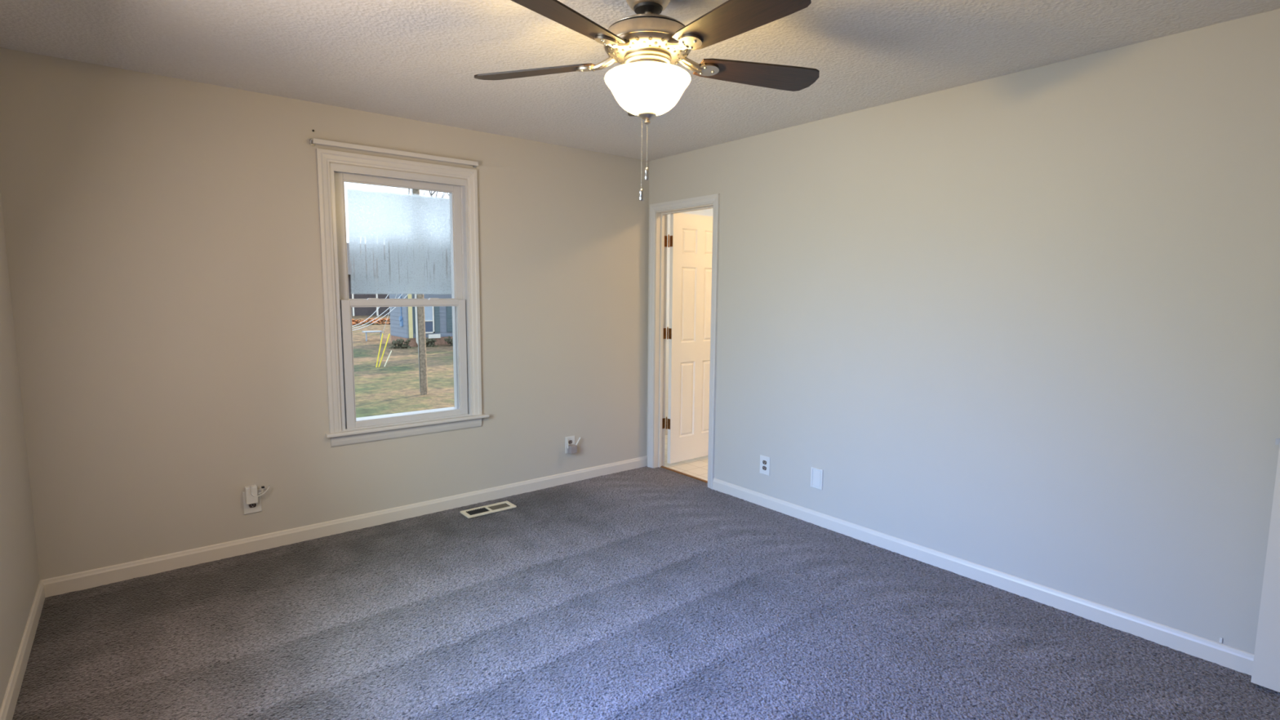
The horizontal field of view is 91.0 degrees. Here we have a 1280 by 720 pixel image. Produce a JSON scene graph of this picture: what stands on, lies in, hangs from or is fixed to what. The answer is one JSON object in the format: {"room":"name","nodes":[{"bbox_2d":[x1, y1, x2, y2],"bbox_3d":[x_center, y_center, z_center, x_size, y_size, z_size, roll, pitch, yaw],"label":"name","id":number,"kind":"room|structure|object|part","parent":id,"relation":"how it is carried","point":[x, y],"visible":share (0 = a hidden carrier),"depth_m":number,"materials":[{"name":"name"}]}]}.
{"room":"empty bedroom","nodes":[
{"label":"empty bedroom","id":0,"kind":"room"},
{"bbox_2d":[0,191,39,709],"bbox_3d":[-1.422,0.091,1.016,0.140,2.440,4.450,-5,8,-39],"label":"wall","id":1,"kind":"structure","parent":0,"point":[20,579],"depth_m":2.51,"materials":[{"name":"beige paint"}]},
{"bbox_2d":[0,580,44,719],"bbox_3d":[-1.371,1.263,1.194,0.013,0.092,4.450,-5,8,-39],"label":"baseboard","id":2,"kind":"structure","parent":1,"relation":"attached to","point":[9,703],"depth_m":2.34,"materials":[{"name":"white paint"}]},
{"bbox_2d":[0,47,648,580],"bbox_3d":[-1.417,-0.109,3.972,3.905,2.690,0.150,-5,8,-39],"label":"wall","id":3,"kind":"structure","parent":0,"point":[162,239],"depth_m":3.29,"materials":[{"name":"beige paint"}]},
{"bbox_2d":[242,488,262,514],"bbox_3d":[-2.104,0.769,3.414,0.084,0.125,0.008,-5,8,-39],"label":"wall outlet","id":4,"kind":"object","parent":3,"relation":"attached to","point":[257,507],"visible":0.62,"depth_m":3.42,"materials":[{"name":"white plastic"}]},
{"bbox_2d":[248,503,256,507],"bbox_3d":[-2.103,0.789,3.414,0.033,0.025,0.004,-5,8,-39],"label":"receptacle","id":5,"kind":"object","parent":4,"relation":"attached to","point":[253,505],"depth_m":3.41,"materials":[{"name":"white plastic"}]},
{"bbox_2d":[244,484,270,504],"bbox_3d":[-2.067,0.720,3.404,0.117,0.100,0.045,-5,8,-39],"label":"plug","id":6,"kind":"object","parent":4,"relation":"attached to","point":[251,495],"visible":1,"depth_m":3.37,"materials":[{"name":"white plastic"}]},
{"bbox_3d":[-2.052,0.704,3.399,0.097,0.067,0.022,-5,8,-39],"label":"cord","id":7,"kind":"part","parent":6,"relation":"part of","materials":[{"name":"white plastic"}]},
{"bbox_2d":[41,456,647,597],"bbox_3d":[-1.355,0.950,4.040,3.633,0.092,0.013,-5,8,-39],"label":"baseboard","id":8,"kind":"structure","parent":3,"relation":"attached to","point":[86,580],"depth_m":3.58,"materials":[{"name":"white paint"}]},
{"bbox_2d":[309,137,478,168],"bbox_3d":[-1.415,-1.220,3.717,0.970,0.038,0.046,-5,8,-39],"label":"curtain rod","id":9,"kind":"object","parent":3,"relation":"attached to","point":[313,141],"visible":1,"depth_m":3.66,"materials":[{"name":"white paint"}]},
{"bbox_2d":[315,148,489,446],"bbox_3d":[-1.468,-0.367,3.909,0.998,1.672,0.256,-5,8,-39],"label":"window","id":10,"kind":"structure","parent":3,"relation":"in","point":[375,218],"depth_m":3.83,"materials":[{"name":"white paint"}]},
{"bbox_3d":[-1.459,-0.717,3.858,0.751,0.760,0.031,-5,8,-39],"label":"sash","id":11,"kind":"part","parent":10,"relation":"part of","materials":[{"name":"white plastic"}]},
{"bbox_3d":[-1.459,-0.715,3.859,0.657,0.686,0.001,-5,8,-39],"label":"glass","id":12,"kind":"part","parent":10,"relation":"part of","materials":[{"name":"glass"}]},
{"bbox_3d":[-1.440,0.007,3.908,0.751,0.761,0.031,-5,8,-39],"label":"sash","id":13,"kind":"part","parent":10,"relation":"part of","materials":[{"name":"white plastic"}]},
{"bbox_2d":[564,435,574,453],"bbox_3d":[-0.520,0.629,4.683,0.084,0.125,0.008,-5,8,-39],"label":"wall outlet","id":14,"kind":"object","parent":3,"relation":"attached to","point":[571,438],"visible":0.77,"depth_m":4.67,"materials":[{"name":"white plastic"}]},
{"bbox_2d":[566,437,580,453],"bbox_3d":[-0.491,0.632,4.670,0.126,0.114,0.050,-5,8,-39],"label":"wifi extender","id":15,"kind":"object","parent":14,"relation":"attached to","point":[571,449],"visible":1,"depth_m":4.64,"materials":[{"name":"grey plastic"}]},
{"bbox_2d":[0,0,1279,160],"bbox_3d":[1.110,-1.311,2.229,5.773,0.120,5.800,-5,8,-39],"label":"ceiling","id":16,"kind":"structure","parent":0,"point":[414,60],"depth_m":2.64,"materials":[{"name":"paint"}]},
{"bbox_2d":[474,0,819,200],"bbox_3d":[0.049,-0.893,2.100,1.258,0.698,1.217,-5,8,-39],"label":"ceiling fan","id":17,"kind":"object","parent":16,"relation":"hanging from","point":[647,44],"visible":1,"depth_m":2.03,"materials":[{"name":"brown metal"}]},
{"bbox_3d":[-0.375,-1.032,2.254,0.471,0.037,0.149,2,7,17],"label":"blade","id":18,"kind":"part","parent":17,"relation":"part of","materials":[{"name":"brown wood"}]},
{"bbox_3d":[-0.219,-0.979,1.788,0.149,0.037,0.471,5,8,35],"label":"blade","id":19,"kind":"part","parent":17,"relation":"part of","materials":[{"name":"brown wood"}]},
{"bbox_3d":[0.006,-0.709,2.162,0.004,0.248,0.004,-5,8,-39],"label":"pull chain","id":20,"kind":"part","parent":17,"relation":"part of","materials":[{"name":"silver metal"}]},
{"bbox_3d":[0.024,-0.735,2.159,0.004,0.156,0.004,-5,8,-39],"label":"pull chain","id":21,"kind":"part","parent":17,"relation":"part of","materials":[{"name":"silver metal"}]},
{"bbox_3d":[0.025,-0.913,2.139,0.293,0.149,0.293,-5,8,-39],"label":"lamp shade","id":22,"kind":"part","parent":17,"relation":"part of","materials":[{"name":"white glass"}]},
{"bbox_3d":[0.276,-0.976,1.792,0.149,0.037,0.471,-4,8,-36],"label":"blade","id":23,"kind":"part","parent":17,"relation":"part of","materials":[{"name":"brown wood"}]},
{"bbox_3d":[0.425,-1.026,2.260,0.471,0.037,0.149,-2,7,-18],"label":"blade","id":24,"kind":"part","parent":17,"relation":"part of","materials":[{"name":"brown wood"}]},
{"bbox_2d":[12,435,1279,719],"bbox_3d":[0.840,1.202,2.755,5.413,0.124,6.300,-5,8,-39],"label":"floor","id":25,"kind":"structure","parent":0,"point":[646,593],"depth_m":2.63,"materials":[{"name":"grey carpet"}]},
{"bbox_2d":[460,500,516,518],"bbox_3d":[-0.988,0.974,4.103,0.335,0.011,0.132,-5,8,-39],"label":"floor vent","id":26,"kind":"object","parent":25,"relation":"in","point":[490,508],"visible":1,"depth_m":4.09,"materials":[{"name":"beige metal"}]},
{"bbox_2d":[646,8,1279,653],"bbox_3d":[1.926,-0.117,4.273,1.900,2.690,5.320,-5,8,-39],"label":"wall","id":27,"kind":"structure","parent":0,"point":[1025,324],"depth_m":2.88,"materials":[{"name":"beige paint"}]},
{"bbox_2d":[647,193,719,489],"bbox_3d":[0.352,-0.139,4.788,0.132,2.108,0.742,-5,8,-39],"label":"door frame","id":28,"kind":"structure","parent":27,"relation":"attached to","point":[659,220],"depth_m":4.95,"materials":[{"name":"white paint"}]},
{"bbox_2d":[662,213,712,463],"bbox_3d":[0.477,-0.171,5.193,0.662,2.014,0.118,-4,8,-36],"label":"door","id":29,"kind":"structure","parent":27,"relation":"in","point":[688,333],"depth_m":5.14,"materials":[{"name":"paint"}]},
{"bbox_2d":[760,454,770,475],"bbox_3d":[0.832,0.701,4.191,0.008,0.125,0.084,-5,8,-39],"label":"wall outlet","id":30,"kind":"object","parent":27,"relation":"attached to","point":[764,460],"visible":1,"depth_m":4.19,"materials":[{"name":"white plastic"}]},
{"bbox_2d":[810,466,823,489],"bbox_3d":[1.089,0.729,3.874,0.008,0.125,0.084,-5,8,-39],"label":"blank wall plate","id":31,"kind":"object","parent":27,"relation":"attached to","point":[816,474],"visible":1,"depth_m":3.87,"materials":[{"name":"white plastic"}]},
{"bbox_3d":[1.088,0.729,3.873,0.004,0.098,0.054,-5,8,-39],"label":"insert panel","id":32,"kind":"part","parent":31,"relation":"part of","materials":[{"name":"white plastic"}]},
{"bbox_2d":[712,478,1253,675],"bbox_3d":[1.689,1.070,3.156,0.013,0.092,3.678,-5,8,-39],"label":"baseboard","id":33,"kind":"structure","parent":27,"relation":"attached to","point":[1225,655],"depth_m":2.98,"materials":[{"name":"white paint"}]},
{"bbox_3d":[1.809,0.227,0.002,3.885,2.440,1.200,-5,8,-39],"label":"wall","id":34,"kind":"structure","parent":0,"visible":0},
{"bbox_2d":[1250,438,1279,692],"bbox_3d":[2.490,0.217,1.871,0.116,2.020,0.838,-5,8,-39],"label":"door","id":35,"kind":"structure","parent":34,"relation":"in","point":[1266,662],"depth_m":2.26,"materials":[{"name":"white paint"}]},
{"label":"outside","id":36,"kind":"structure","parent":0,"visible":0},
{"bbox_2d":[351,315,454,417],"bbox_3d":[-19.320,-2.843,40.961,75.000,2.555,80.000,-5,8,-39],"label":"lawn","id":37,"kind":"structure","parent":36,"point":[393,388],"depth_m":22.09,"materials":[{"name":"green plant"}]},
{"bbox_2d":[346,242,390,315],"bbox_3d":[-25.102,-6.616,51.788,13.000,6.100,9.000,-5,8,-39],"label":"house","id":38,"kind":"structure","parent":37,"relation":"on","point":[356,311],"depth_m":50.15,"materials":[{"name":"concrete"}]},
{"bbox_3d":[-22.373,-4.977,48.969,0.120,3.300,0.120,-5,8,-39],"label":"porch post","id":39,"kind":"part","parent":38,"relation":"part of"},
{"bbox_3d":[-20.972,-5.090,50.093,0.120,3.300,0.120,-5,8,-39],"label":"porch post","id":40,"kind":"part","parent":38,"relation":"part of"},
{"bbox_2d":[351,318,390,324],"bbox_3d":[-20.628,-2.684,44.223,11.216,0.398,4.289,-5,8,-39],"label":"fallen leaves","id":41,"kind":"object","parent":37,"relation":"on","point":[356,322],"visible":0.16,"depth_m":45.09,"materials":[{"name":"orange plant"}]},
{"bbox_2d":[361,330,382,341],"bbox_3d":[-15.243,-1.353,35.830,0.950,0.579,0.600,-5,8,-39],"label":"stand","id":42,"kind":"object","parent":37,"relation":"on","point":[380,331],"visible":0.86,"depth_m":35.71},
{"bbox_2d":[375,333,382,367],"bbox_3d":[-10.132,-0.361,24.447,0.328,1.327,0.046,-5,8,-39],"label":"guard","id":43,"kind":"object","parent":37,"relation":"on","point":[382,334],"visible":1,"depth_m":24.43,"materials":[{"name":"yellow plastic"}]},
{"bbox_2d":[377,333,390,367],"bbox_3d":[-9.995,-0.365,24.558,0.493,1.320,0.046,-5,8,-39],"label":"guard","id":44,"kind":"object","parent":37,"relation":"on","point":[388,334],"visible":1,"depth_m":24.54,"materials":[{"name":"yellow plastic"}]},
{"bbox_2d":[388,338,410,348],"bbox_3d":[-12.221,-0.773,32.020,1.078,0.641,0.664,-5,8,-39],"label":"shrub","id":45,"kind":"object","parent":37,"relation":"on","point":[401,345],"visible":0.97,"depth_m":31.96,"materials":[{"name":"green plant"}]},
{"bbox_2d":[384,240,453,346],"bbox_3d":[-9.613,-3.681,36.704,9.700,6.200,3.700,-5,8,-39],"label":"neighbor house","id":46,"kind":"structure","parent":37,"relation":"on","point":[438,319],"depth_m":33.86,"materials":[{"name":"blue"}]},
{"bbox_2d":[413,306,415,333],"bbox_3d":[-11.816,-2.304,33.281,0.300,1.780,0.075,-5,8,-39],"label":"shutter","id":47,"kind":"object","parent":46,"relation":"hanging from","point":[414,308],"depth_m":33.21,"materials":[{"name":"green wood"}]},
{"bbox_2d":[424,306,432,320],"bbox_3d":[-11.379,-2.626,33.584,0.580,1.020,0.013,-5,8,-39],"label":"blind","id":48,"kind":"object","parent":46,"relation":"hanging from","point":[428,309],"depth_m":33.64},
{"bbox_3d":[-11.393,-2.320,33.632,0.580,1.640,0.020,-5,8,-39],"label":"pane","id":49,"kind":"part","parent":46,"relation":"part of","materials":[{"name":"blue glass"}]},
{"bbox_2d":[433,306,439,332],"bbox_3d":[-10.968,-2.373,33.962,0.280,1.780,0.075,-5,8,-39],"label":"shutter","id":50,"kind":"object","parent":46,"relation":"hanging from","point":[436,308],"depth_m":33.94,"materials":[{"name":"green wood"}]},
{"bbox_2d":[445,306,452,332],"bbox_3d":[-10.423,-2.417,34.399,0.320,1.780,0.075,-5,8,-39],"label":"shutter","id":51,"kind":"object","parent":46,"relation":"hanging from","point":[448,308],"depth_m":34.37,"materials":[{"name":"green wood"}]},
{"bbox_2d":[411,188,427,395],"bbox_3d":[-6.191,-3.425,17.496,1.800,9.052,0.395,-5,8,-39],"label":"utility pole","id":52,"kind":"object","parent":37,"relation":"on","point":[420,310],"visible":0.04,"depth_m":17.87,"materials":[{"name":"brown wood"}]},
{"bbox_2d":[351,274,399,326],"bbox_3d":[-7.747,-2.128,16.064,4.228,2.738,0.016,-5,8,-39],"label":"overhead cable","id":53,"kind":"object","parent":52,"relation":"attached to","point":[398,274],"visible":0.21,"depth_m":16.68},
{"bbox_2d":[352,293,402,328],"bbox_3d":[-7.878,-1.484,16.291,4.228,1.528,0.016,-5,8,-39],"label":"overhead cable","id":54,"kind":"object","parent":52,"relation":"attached to","point":[402,294],"visible":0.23,"depth_m":16.95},
{"bbox_2d":[352,293,408,330],"bbox_3d":[-8.005,-1.328,16.465,4.228,1.227,0.016,-5,8,-39],"label":"overhead cable","id":55,"kind":"object","parent":52,"relation":"attached to","point":[407,294],"visible":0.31,"depth_m":17.22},
{"bbox_2d":[407,188,450,237],"bbox_3d":[-6.474,-5.133,26.031,6.587,10.677,6.778,-5,8,-39],"label":"bare tree","id":56,"kind":"object","parent":37,"relation":"on","point":[409,189],"visible":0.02,"depth_m":25.07,"materials":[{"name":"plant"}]},
{"bbox_2d":[425,337,437,346],"bbox_3d":[-11.211,-0.879,33.334,0.954,0.559,0.577,-5,8,-39],"label":"shrub","id":57,"kind":"object","parent":37,"relation":"on","point":[429,343],"visible":0.65,"depth_m":33.24,"materials":[{"name":"green plant"}]},
{"bbox_2d":[444,336,453,346],"bbox_3d":[-10.068,-0.993,34.146,1.085,0.656,0.639,-5,8,-39],"label":"shrub","id":58,"kind":"object","parent":37,"relation":"on","point":[449,340],"visible":0.34,"depth_m":33.83,"materials":[{"name":"green plant"}]}
]}

